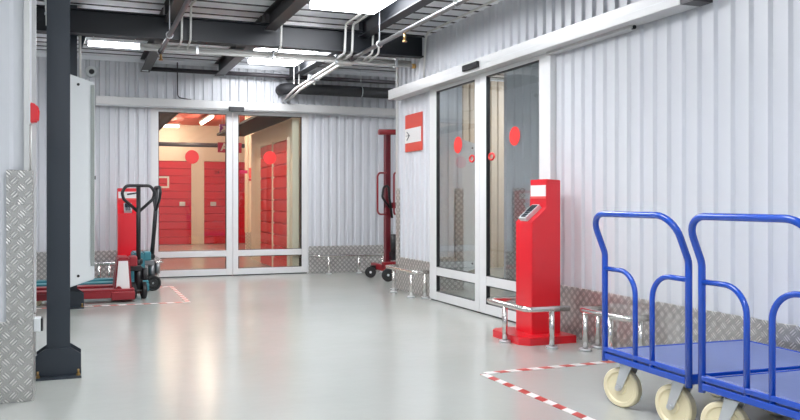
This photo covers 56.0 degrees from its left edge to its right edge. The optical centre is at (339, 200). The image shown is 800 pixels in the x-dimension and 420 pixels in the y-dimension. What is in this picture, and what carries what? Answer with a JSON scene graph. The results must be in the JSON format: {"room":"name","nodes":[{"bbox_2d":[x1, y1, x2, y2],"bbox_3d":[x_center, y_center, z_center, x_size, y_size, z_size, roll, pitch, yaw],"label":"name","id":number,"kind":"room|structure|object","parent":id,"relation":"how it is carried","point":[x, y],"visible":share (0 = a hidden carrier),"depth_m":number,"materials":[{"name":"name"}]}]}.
{"room":"storage facility loading area","nodes":[
{"label":"storage facility loading area","id":0,"kind":"room"},
{"bbox_2d":[0,0,31,321],"bbox_3d":[-3.936,-0.435,3.323,4.742,2.970,0.340,0,0,-19],"label":"wall","id":1,"kind":"structure","parent":0,"point":[11,11],"depth_m":3.91,"materials":[{"name":"white metal"}]},
{"bbox_2d":[0,170,35,402],"bbox_3d":[-3.906,0.444,3.272,4.766,1.212,0.256,0,0,-19],"label":"diamond plate panel","id":2,"kind":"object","parent":1,"relation":"attached to","point":[17,335],"depth_m":3.91,"materials":[{"name":"silver metal"}]},
{"bbox_2d":[24,0,35,312],"bbox_3d":[-1.693,-0.645,4.098,0.027,2.550,0.359,0,0,-16],"label":"trim","id":3,"kind":"structure","parent":1,"relation":"attached to","point":[26,2],"depth_m":3.96,"materials":[{"name":"metal"}]},
{"bbox_2d":[30,124,31,169],"bbox_3d":[-1.638,-0.284,3.967,0.010,0.241,0.010,0,0,-19],"label":"cable","id":4,"kind":"object","parent":1,"relation":"attached to","point":[31,124],"visible":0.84,"depth_m":3.97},
{"bbox_2d":[29,100,39,124],"bbox_3d":[-1.621,-0.466,3.973,0.051,0.124,0.080,0,0,-19],"label":"beacon","id":5,"kind":"object","parent":1,"relation":"attached to","point":[34,113],"visible":0.99,"depth_m":3.94,"materials":[{"name":"red plastic"}]},
{"bbox_2d":[33,316,42,331],"bbox_3d":[-1.619,0.660,4.021,0.046,0.070,0.080,0,0,-19],"label":"junction box","id":6,"kind":"object","parent":1,"relation":"attached to","point":[37,321],"visible":1,"depth_m":3.98,"materials":[{"name":"white plastic"}]},
{"bbox_2d":[168,113,244,125],"bbox_3d":[-3.346,-1.890,14.214,9.000,0.080,7.950,0,0,-19],"label":"ceiling","id":7,"kind":"structure","parent":0,"point":[183,119],"depth_m":17.00,"materials":[{"name":"paint"}]},
{"bbox_2d":[164,123,179,127],"bbox_3d":[-3.962,-1.780,17.361,0.500,0.139,0.100,0,0,-19],"label":"lamp","id":8,"kind":"object","parent":7,"relation":"hanging from","point":[167,124],"visible":0.59,"depth_m":17.35,"materials":[{"name":"white plastic"}]},
{"bbox_2d":[199,114,214,124],"bbox_3d":[-2.875,-1.780,16.150,0.100,0.139,1.500,0,0,-19],"label":"lamp","id":9,"kind":"object","parent":7,"relation":"hanging from","point":[208,117],"visible":0.83,"depth_m":15.98,"materials":[{"name":"white plastic"}]},
{"bbox_3d":[-2.214,-1.475,14.062,0.008,0.750,0.008,0,0,-19],"label":"wire","id":10,"kind":"object","parent":7,"relation":"hanging from","visible":0},
{"bbox_2d":[219,124,224,131],"bbox_3d":[-2.048,-1.350,14.117,0.450,0.180,0.024,0,0,-19],"label":"hanging sign","id":11,"kind":"object","parent":10,"relation":"hanging from","point":[221,126],"visible":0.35,"depth_m":14.05,"materials":[{"name":"plastic"}]},
{"bbox_3d":[-1.902,-1.475,14.170,0.008,0.750,0.008,0,0,-19],"label":"wire","id":12,"kind":"object","parent":7,"relation":"hanging from","visible":0},
{"bbox_2d":[218,142,241,152],"bbox_3d":[-2.076,-1.005,14.106,0.450,0.190,0.026,0,0,-19],"label":"hanging sign","id":13,"kind":"object","parent":12,"relation":"hanging from","point":[221,145],"visible":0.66,"depth_m":14.06,"materials":[{"name":"red plastic"}]},
{"bbox_2d":[36,57,395,251],"bbox_3d":[-2.257,-0.435,10.315,12.500,2.970,0.070,0,0,-19],"label":"wall","id":14,"kind":"structure","parent":0,"point":[346,153],"depth_m":10.53,"materials":[{"name":"white metal"}]},
{"bbox_2d":[85,66,96,76],"bbox_3d":[-3.281,-1.715,9.880,0.150,0.150,0.080,0,0,-19],"label":"security camera","id":15,"kind":"object","parent":14,"relation":"attached to","point":[91,71],"visible":1,"depth_m":9.87,"materials":[{"name":"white plastic"}]},
{"bbox_2d":[177,62,190,99],"bbox_3d":[-2.143,-1.644,10.296,0.199,0.513,0.016,0,0,-19],"label":"conduit","id":16,"kind":"object","parent":14,"relation":"attached to","point":[177,62],"visible":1,"depth_m":10.26,"materials":[{"name":"paint"}]},
{"bbox_2d":[151,108,232,277],"bbox_3d":[-2.044,-0.114,10.376,1.113,2.328,0.045,0,0,-19],"label":"door","id":17,"kind":"structure","parent":14,"relation":"in","point":[191,156],"depth_m":10.40,"materials":[{"name":"white metal"}]},
{"bbox_2d":[36,245,395,280],"bbox_3d":[-2.250,0.855,10.294,12.500,0.390,0.034,0,0,-19],"label":"baseboard","id":18,"kind":"structure","parent":14,"relation":"attached to","point":[337,264],"depth_m":10.98,"materials":[{"name":"silver metal"}]},
{"bbox_2d":[96,95,395,117],"bbox_3d":[-1.045,-1.315,10.620,4.600,0.140,0.150,0,0,-19],"label":"door track","id":19,"kind":"object","parent":14,"relation":"attached to","point":[115,101],"visible":0.8,"depth_m":10.45,"materials":[{"name":"metal"}]},
{"bbox_2d":[36,52,503,81],"bbox_3d":[-2.242,-1.895,10.271,12.500,0.050,0.016,0,0,-19],"label":"trim","id":20,"kind":"structure","parent":14,"relation":"attached to","point":[37,53],"depth_m":10.41,"materials":[{"name":"grey metal"}]},
{"bbox_2d":[233,111,307,275],"bbox_3d":[-0.996,-0.114,10.740,1.097,2.328,0.045,0,0,-19],"label":"door","id":21,"kind":"structure","parent":14,"relation":"in","point":[269,157],"depth_m":10.74,"materials":[{"name":"white metal"}]},
{"bbox_2d":[307,115,308,272],"bbox_3d":[-1.526,-0.120,10.564,2.235,2.340,0.080,0,0,-19],"label":"trim","id":22,"kind":"structure","parent":14,"relation":"attached to","point":[308,115],"depth_m":10.89,"materials":[{"name":"grey metal"}]},
{"bbox_2d":[275,83,393,98],"bbox_3d":[0.105,-1.710,10.924,2.077,0.420,0.310,0,0,-19],"label":"air duct","id":23,"kind":"object","parent":14,"relation":"hanging from","point":[284,88],"visible":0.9,"depth_m":10.74,"materials":[{"name":"black metal"}]},
{"bbox_2d":[245,116,253,231],"bbox_3d":[-0.734,-0.595,16.295,2.700,2.510,0.070,0,0,-19],"label":"wall","id":24,"kind":"structure","parent":0,"point":[248,137],"depth_m":15.85,"materials":[{"name":"beige paint"}]},
{"bbox_2d":[245,232,250,248],"bbox_3d":[-0.726,0.855,16.272,2.700,0.390,0.040,0,0,-19],"label":"baseboard","id":25,"kind":"structure","parent":24,"relation":"attached to","point":[247,234],"depth_m":15.83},
{"bbox_2d":[36,0,503,80],"bbox_3d":[-0.293,-2.000,4.503,12.800,0.160,13.100,0,0,-19],"label":"ceiling","id":26,"kind":"structure","parent":0,"point":[99,2],"depth_m":7.88,"materials":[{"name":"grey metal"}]},
{"bbox_2d":[44,0,46,25],"bbox_3d":[-2.058,-1.576,5.226,0.120,0.694,0.067,0,0,-39],"label":"flexible hose","id":27,"kind":"object","parent":26,"relation":"hanging from","point":[45,2],"visible":0.37,"depth_m":5.22,"materials":[{"name":"grey metal"}]},
{"bbox_2d":[88,36,140,48],"bbox_3d":[-2.480,-1.815,8.242,0.550,0.210,0.240,0,0,-19],"label":"ceiling light","id":28,"kind":"object","parent":26,"relation":"hanging from","point":[91,42],"visible":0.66,"depth_m":8.19,"materials":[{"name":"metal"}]},
{"bbox_2d":[88,40,139,48],"bbox_3d":[-2.480,-1.718,8.242,0.550,0.015,0.240,0,0,-19],"label":"diffuser","id":29,"kind":"object","parent":28,"relation":"attached to","point":[99,43],"depth_m":8.18,"materials":[{"name":"white plastic"}]},
{"bbox_2d":[140,0,184,71],"bbox_3d":[-0.597,-1.830,4.249,0.120,0.180,12.420,0,0,-19],"label":"steel beam","id":30,"kind":"structure","parent":26,"relation":"attached to","point":[151,57],"depth_m":7.41,"materials":[{"name":"metal"}]},
{"bbox_3d":[-2.596,-1.823,9.980,0.080,0.185,0.070,0,0,-19],"label":"clamp","id":31,"kind":"object","parent":30,"relation":"attached to","visible":0},
{"bbox_2d":[148,67,395,84],"bbox_3d":[-0.679,-1.765,10.646,4.100,0.058,0.058,0,0,-19],"label":"pipe","id":32,"kind":"object","parent":31,"relation":"hanging from","point":[159,69],"visible":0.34,"depth_m":10.49,"materials":[{"name":"metal"}]},
{"bbox_2d":[157,0,191,60],"bbox_3d":[-0.220,-1.665,2.967,0.070,0.510,9.750,0,0,-19],"label":"pipe","id":33,"kind":"object","parent":26,"relation":"hanging from","point":[186,3],"visible":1,"depth_m":6.53,"materials":[{"name":"metal"}]},
{"bbox_2d":[177,17,182,49],"bbox_3d":[-1.401,-1.724,6.956,0.036,0.398,1.263,0,0,-22],"label":"conduit","id":34,"kind":"object","parent":26,"relation":"hanging from","point":[181,38],"visible":0.54,"depth_m":7.28,"materials":[{"name":"grey metal"}]},
{"bbox_2d":[186,0,196,49],"bbox_3d":[-1.320,-1.724,6.984,0.036,0.398,1.263,0,0,-22],"label":"conduit","id":35,"kind":"object","parent":26,"relation":"hanging from","point":[194,1],"visible":1,"depth_m":7.30,"materials":[{"name":"grey metal"}]},
{"bbox_2d":[215,0,310,75],"bbox_3d":[0.348,-1.830,4.577,0.120,0.180,12.420,0,0,-19],"label":"steel beam","id":36,"kind":"structure","parent":26,"relation":"attached to","point":[279,12],"depth_m":7.47,"materials":[{"name":"metal"}]},
{"bbox_2d":[248,57,302,65],"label":"ceiling light","id":37,"kind":"object","parent":26,"relation":"attached to","point":[266,61],"depth_m":9.81,"materials":[{"name":"white plastic"}]},
{"bbox_2d":[274,26,281,55],"bbox_3d":[-0.461,-1.724,7.282,0.036,0.398,1.263,0,0,-22],"label":"conduit","id":38,"kind":"object","parent":26,"relation":"hanging from","point":[280,46],"visible":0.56,"depth_m":7.60,"materials":[{"name":"grey metal"}]},
{"bbox_2d":[139,43,415,68],"bbox_3d":[-0.576,-1.537,7.940,3.000,0.096,0.080,0,0,-19],"label":"conduit","id":39,"kind":"object","parent":38,"relation":"attached to","point":[196,50],"visible":1,"depth_m":7.87,"materials":[{"name":"metal"}]},
{"bbox_2d":[258,48,316,54],"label":"ceiling light","id":40,"kind":"object","parent":26,"relation":"attached to","point":[262,49],"depth_m":9.09,"materials":[{"name":"white plastic"}]},
{"bbox_2d":[310,0,394,13],"bbox_3d":[0.227,-1.867,6.589,0.650,0.105,1.250,0,0,-19],"label":"ceiling light","id":41,"kind":"object","parent":26,"relation":"attached to","point":[356,6],"visible":1,"depth_m":6.95,"materials":[{"name":"white plastic"}]},
{"bbox_2d":[286,0,434,79],"bbox_3d":[1.312,-1.830,4.912,0.120,0.180,12.420,0,0,-19],"label":"steel beam","id":42,"kind":"structure","parent":26,"relation":"attached to","point":[397,10],"depth_m":7.56,"materials":[{"name":"metal"}]},
{"bbox_2d":[363,35,373,61],"bbox_3d":[0.484,-1.724,7.610,0.036,0.398,1.263,0,0,-22],"label":"conduit","id":43,"kind":"object","parent":26,"relation":"hanging from","point":[371,53],"visible":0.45,"depth_m":7.95,"materials":[{"name":"grey metal"}]},
{"bbox_2d":[369,32,379,61],"bbox_3d":[0.550,-1.724,7.633,0.036,0.398,1.263,0,0,-22],"label":"conduit","id":44,"kind":"object","parent":26,"relation":"hanging from","point":[378,51],"visible":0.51,"depth_m":7.97,"materials":[{"name":"grey metal"}]},
{"bbox_2d":[348,0,468,61],"bbox_3d":[1.695,-1.680,3.563,0.070,0.490,9.620,0,0,-19],"label":"pipe","id":45,"kind":"object","parent":26,"relation":"hanging from","point":[455,3],"visible":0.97,"depth_m":6.72,"materials":[{"name":"metal"}]},
{"bbox_2d":[159,62,538,277],"bbox_3d":[-0.299,-0.435,11.642,7.129,2.970,19.068,0,0,-44],"label":"wall","id":46,"kind":"structure","parent":0,"point":[290,128],"depth_m":10.92,"materials":[{"name":"beige paint"}]},
{"bbox_2d":[159,113,177,129],"bbox_3d":[-2.859,-1.231,11.583,0.385,0.038,2.640,0,0,-19],"label":"soffit panel","id":47,"kind":"object","parent":46,"relation":"attached to","point":[164,118],"visible":0.29,"depth_m":11.00,"materials":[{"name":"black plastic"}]},
{"bbox_2d":[159,159,192,244],"bbox_3d":[-4.290,0.025,17.999,1.480,2.050,0.060,0,0,-19],"label":"roller door","id":48,"kind":"structure","parent":46,"relation":"in","point":[175,176],"depth_m":18.11,"materials":[{"name":"red paint"}]},
{"bbox_2d":[203,160,244,243],"bbox_3d":[-2.825,0.025,18.507,1.120,2.050,0.060,0,0,-19],"label":"roller door","id":49,"kind":"structure","parent":46,"relation":"in","point":[213,184],"depth_m":18.43,"materials":[{"name":"red paint"}]},
{"bbox_2d":[217,116,289,136],"bbox_3d":[-1.499,-1.231,12.426,0.518,0.038,3.340,0,0,-19],"label":"soffit panel","id":50,"kind":"object","parent":46,"relation":"attached to","point":[253,124],"visible":0.71,"depth_m":11.87,"materials":[{"name":"black plastic"}]},
{"bbox_2d":[260,142,272,266],"bbox_3d":[-1.198,0.055,12.287,0.035,1.990,0.840,0,0,-19],"label":"roller door","id":51,"kind":"structure","parent":46,"relation":"in","point":[266,170],"depth_m":12.25,"materials":[{"name":"red paint"}]},
{"bbox_2d":[273,137,289,266],"bbox_3d":[-0.903,0.055,11.436,0.035,1.990,0.880,0,0,-19],"label":"roller door","id":52,"kind":"structure","parent":46,"relation":"in","point":[281,147],"depth_m":11.34,"materials":[{"name":"red paint"}]},
{"bbox_2d":[281,55,353,102],"bbox_3d":[-0.384,-1.507,9.521,0.180,0.187,2.782,0,0,-19],"label":"pipes","id":53,"kind":"object","parent":46,"relation":"attached to","point":[313,78],"visible":0.62,"depth_m":9.25,"materials":[{"name":"metal"}]},
{"bbox_2d":[0,243,795,419],"bbox_3d":[-1.187,1.110,6.468,16.000,0.120,31.000,0,0,-19],"label":"floor","id":54,"kind":"structure","parent":0,"point":[336,345],"depth_m":4.84,"materials":[{"name":"grey concrete"}]},
{"bbox_2d":[36,0,80,380],"bbox_3d":[-1.699,-0.435,4.523,0.260,2.970,0.260,0,0,-19],"label":"steel column","id":55,"kind":"structure","parent":54,"relation":"on","point":[59,359],"depth_m":4.46,"materials":[{"name":"black metal"}]},
{"bbox_2d":[70,5,85,308],"bbox_3d":[-2.654,-0.435,7.388,0.275,2.970,0.260,0,0,-19],"label":"steel column","id":56,"kind":"structure","parent":54,"relation":"on","point":[76,295],"depth_m":7.33,"materials":[{"name":"black metal"}]},
{"bbox_2d":[79,5,80,77],"bbox_3d":[-2.558,-1.485,7.369,0.027,0.870,0.027,0,0,-19],"label":"conduit","id":57,"kind":"object","parent":56,"relation":"attached to","point":[79,5],"visible":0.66,"depth_m":7.36,"materials":[{"name":"grey metal"}]},
{"bbox_2d":[70,74,95,286],"bbox_3d":[-2.522,-0.188,7.129,0.370,2.061,0.436,0,0,-19],"label":"panel","id":58,"kind":"object","parent":56,"relation":"attached to","point":[82,91],"visible":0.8,"depth_m":6.95,"materials":[{"name":"white plastic"}]},
{"bbox_2d":[91,85,93,265],"bbox_3d":[-2.306,-0.237,6.977,0.033,1.685,0.006,0,0,-19],"label":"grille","id":59,"kind":"object","parent":58,"relation":"attached to","point":[92,86],"depth_m":6.97,"materials":[{"name":"grey metal"}]},
{"bbox_2d":[36,184,155,305],"bbox_3d":[-2.734,0.434,7.869,1.565,1.232,0.570,0,0,-19],"label":"truck","id":60,"kind":"object","parent":54,"relation":"on","point":[122,288],"visible":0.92,"depth_m":7.96,"materials":[{"name":"red paint"}]},
{"bbox_2d":[36,185,161,290],"bbox_3d":[-2.818,0.434,8.602,1.478,1.231,0.570,0,0,-19],"label":"truck","id":61,"kind":"object","parent":54,"relation":"on","point":[153,282],"visible":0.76,"depth_m":8.75,"materials":[{"name":"teal paint"}]},
{"bbox_2d":[36,302,183,308],"bbox_3d":[-2.368,1.049,7.509,1.650,0.002,0.050,0,0,-19],"label":"tape","id":62,"kind":"object","parent":54,"relation":"on","point":[166,302],"visible":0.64,"depth_m":7.58,"materials":[{"name":"plastic"}]},
{"bbox_2d":[111,188,135,277],"bbox_3d":[-2.721,0.443,9.601,0.480,1.215,0.455,0,0,-19],"label":"kiosk","id":63,"kind":"object","parent":54,"relation":"on","point":[126,216],"visible":0.61,"depth_m":9.55,"materials":[{"name":"red metal"}]},
{"bbox_2d":[95,256,162,277],"bbox_3d":[-2.757,0.900,9.649,0.883,0.301,0.802,0,0,-19],"label":"guard rail","id":64,"kind":"object","parent":54,"relation":"on","point":[158,259],"visible":0.38,"depth_m":9.22,"materials":[{"name":"silver metal"}]},
{"bbox_2d":[170,286,189,301],"bbox_3d":[-1.819,1.049,8.472,0.050,0.002,1.500,0,0,-19],"label":"tape","id":65,"kind":"object","parent":54,"relation":"on","point":[173,288],"visible":1,"depth_m":8.39,"materials":[{"name":"plastic"}]},
{"bbox_2d":[309,252,383,274],"bbox_3d":[0.149,0.909,10.945,1.181,0.283,0.266,0,0,-19],"label":"guard rail","id":66,"kind":"object","parent":54,"relation":"on","point":[382,253],"visible":0.84,"depth_m":10.83,"materials":[{"name":"silver metal"}]},
{"bbox_2d":[365,129,395,281],"bbox_3d":[0.815,0.031,10.117,0.797,2.038,0.920,0,0,-19],"label":"hand stacker","id":67,"kind":"object","parent":54,"relation":"on","point":[389,239],"visible":0.62,"depth_m":10.18,"materials":[{"name":"red paint"}]},
{"bbox_2d":[386,264,428,298],"bbox_3d":[0.728,0.900,8.456,0.204,0.301,0.894,0,0,-19],"label":"guard rail","id":68,"kind":"object","parent":54,"relation":"on","point":[393,267],"visible":1,"depth_m":8.13,"materials":[{"name":"silver metal"}]},
{"bbox_2d":[462,139,474,270],"bbox_3d":[1.813,0.075,10.926,0.392,1.947,0.366,0,0,-19],"label":"curtain","id":69,"kind":"object","parent":54,"relation":"on","point":[468,148],"visible":0.44,"depth_m":10.75,"materials":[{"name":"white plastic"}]},
{"bbox_2d":[487,296,569,348],"bbox_3d":[1.410,0.900,5.609,0.457,0.301,0.651,0,0,-19],"label":"guard rail","id":70,"kind":"object","parent":54,"relation":"on","point":[503,302],"visible":0.94,"depth_m":5.36,"materials":[{"name":"silver metal"}]},
{"bbox_2d":[493,179,575,345],"bbox_3d":[1.458,0.443,5.703,0.455,1.215,0.480,0,0,-19],"label":"kiosk","id":71,"kind":"object","parent":54,"relation":"on","point":[538,227],"visible":0.98,"depth_m":5.63,"materials":[{"name":"red metal"}]},
{"bbox_2d":[480,374,594,419],"bbox_3d":[1.133,1.049,3.781,0.050,0.002,1.600,0,0,-19],"label":"tape","id":72,"kind":"object","parent":54,"relation":"on","point":[491,377],"visible":1,"depth_m":3.98,"materials":[{"name":"plastic"}]},
{"bbox_2d":[483,361,613,373],"bbox_3d":[1.446,1.049,4.770,1.200,0.002,0.050,0,0,-20],"label":"tape","id":73,"kind":"object","parent":54,"relation":"on","point":[601,362],"visible":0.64,"depth_m":4.71,"materials":[{"name":"plastic"}]},
{"bbox_2d":[579,305,648,351],"bbox_3d":[1.859,0.900,5.117,0.256,0.301,0.554,0,0,-19],"label":"guard rail","id":74,"kind":"object","parent":54,"relation":"on","point":[596,311],"visible":0.74,"depth_m":5.16,"materials":[{"name":"silver metal"}]},
{"bbox_2d":[593,211,799,419],"bbox_3d":[1.853,0.550,3.741,1.022,1.000,0.638,0,0,-17],"label":"cart","id":75,"kind":"object","parent":54,"relation":"on","point":[678,363],"visible":0.67,"depth_m":3.61,"materials":[{"name":"metal"}]},
{"bbox_2d":[688,213,799,419],"bbox_3d":[2.049,0.550,3.104,1.021,1.000,0.638,0,0,-18],"label":"cart","id":76,"kind":"object","parent":54,"relation":"on","point":[778,392],"visible":1,"depth_m":3.10,"materials":[{"name":"metal"}]},
{"bbox_2d":[440,86,461,256],"bbox_3d":[1.160,-0.375,8.855,0.600,2.850,0.070,0,0,-19],"label":"wall","id":77,"kind":"structure","parent":0,"point":[451,99],"depth_m":8.87,"materials":[{"name":"white metal"}]},
{"bbox_2d":[440,188,524,289],"bbox_3d":[2.479,0.440,9.712,3.744,1.220,0.410,0,0,-29],"label":"baseboard","id":78,"kind":"structure","parent":77,"relation":"attached to","point":[457,262],"depth_m":8.90,"materials":[{"name":"silver metal"}]},
{"bbox_2d":[462,81,503,267],"bbox_3d":[2.404,-0.420,11.828,2.500,2.940,0.050,0,0,-19],"label":"wall","id":79,"kind":"structure","parent":0,"point":[496,88],"depth_m":11.84,"materials":[{"name":"beige metal"}]},
{"bbox_2d":[398,0,799,325],"bbox_3d":[2.426,-0.375,4.036,0.070,2.850,10.435,0,0,-19],"label":"wall","id":80,"kind":"structure","parent":0,"point":[682,116],"depth_m":4.83,"materials":[{"name":"white metal"}]},
{"bbox_2d":[396,57,397,187],"bbox_3d":[0.723,-0.375,8.952,0.102,2.850,0.060,0,0,-19],"label":"trim","id":81,"kind":"structure","parent":80,"relation":"attached to","point":[396,57],"depth_m":8.94,"materials":[{"name":"metal"}]},
{"bbox_2d":[396,188,399,287],"bbox_3d":[0.730,0.450,8.923,0.088,1.200,0.100,0,0,-19],"label":"trim","id":82,"kind":"structure","parent":80,"relation":"attached to","point":[397,189],"depth_m":8.92,"materials":[{"name":"metal"}]},
{"bbox_2d":[405,111,422,151],"bbox_3d":[0.832,-0.777,8.487,0.018,0.425,0.450,0,0,-19],"label":"wall sign","id":83,"kind":"object","parent":80,"relation":"attached to","point":[413,122],"visible":1,"depth_m":8.46,"materials":[{"name":"red plastic"}]},
{"bbox_2d":[430,74,480,312],"bbox_3d":[1.154,-0.100,7.509,0.045,2.300,1.040,0,0,-19],"label":"door","id":84,"kind":"structure","parent":80,"relation":"in","point":[436,271],"depth_m":7.81,"materials":[{"name":"white metal"}]},
{"bbox_2d":[423,0,496,77],"bbox_3d":[1.802,-1.550,5.618,0.033,0.562,5.432,0,0,-19],"label":"conduit","id":85,"kind":"object","parent":80,"relation":"attached to","point":[491,1],"visible":0.92,"depth_m":7.72,"materials":[{"name":"grey metal"}]},
{"bbox_2d":[430,54,555,298],"bbox_3d":[1.347,-0.080,6.991,0.070,2.260,2.175,0,0,-19],"label":"trim","id":86,"kind":"structure","parent":80,"relation":"attached to","point":[552,58],"depth_m":5.96,"materials":[{"name":"white metal"}]},
{"bbox_2d":[480,53,548,322],"bbox_3d":[1.506,-0.100,6.493,0.045,2.300,1.100,0,0,-19],"label":"door","id":87,"kind":"structure","parent":80,"relation":"in","point":[487,281],"depth_m":6.87,"materials":[{"name":"white metal"}]},
{"bbox_2d":[388,0,712,100],"bbox_3d":[1.383,-1.230,6.636,0.185,0.140,4.630,0,0,-19],"label":"door track","id":88,"kind":"object","parent":80,"relation":"attached to","point":[627,18],"visible":0.99,"depth_m":5.64,"materials":[{"name":"metal"}]},
{"bbox_2d":[397,256,799,350],"bbox_3d":[2.405,0.855,4.029,0.034,0.390,10.435,0,0,-19],"label":"baseboard","id":89,"kind":"structure","parent":80,"relation":"attached to","point":[669,317],"depth_m":5.01,"materials":[{"name":"silver metal"}]},
{"bbox_3d":[-3.338,-0.400,14.190,9.200,2.900,8.000,0,0,-19],"label":"wall","id":90,"kind":"structure","parent":0,"visible":0},
{"bbox_2d":[159,142,244,147],"bbox_3d":[-3.751,-1.280,16.905,6.000,0.097,0.097,0,0,-19],"label":"pipe","id":91,"kind":"object","parent":90,"relation":"attached to","point":[176,144],"visible":0.32,"depth_m":16.98,"materials":[{"name":"metal"}]},
{"bbox_3d":[-7.169,-0.435,5.297,0.070,2.970,6.190,0,0,-19],"label":"wall","id":92,"kind":"structure","parent":0,"visible":0},
{"bbox_2d":[36,5,423,58],"bbox_3d":[-3.142,-1.699,6.870,8.570,0.234,0.120,0,0,-19],"label":"steel beam","id":93,"kind":"structure","parent":92,"relation":"attached to","point":[83,21],"depth_m":7.55,"materials":[{"name":"metal"}]},
{"bbox_2d":[336,13,362,59],"bbox_3d":[1.468,-1.692,3.760,0.026,0.340,9.141,0,0,-19],"label":"conduit","id":94,"kind":"object","parent":93,"relation":"attached to","point":[359,14],"visible":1,"depth_m":7.82,"materials":[{"name":"grey metal"}]},
{"bbox_2d":[343,14,370,59],"bbox_3d":[1.545,-1.692,3.786,0.026,0.340,9.141,0,0,-19],"label":"conduit","id":95,"kind":"object","parent":93,"relation":"attached to","point":[366,15],"visible":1,"depth_m":7.84,"materials":[{"name":"grey metal"}]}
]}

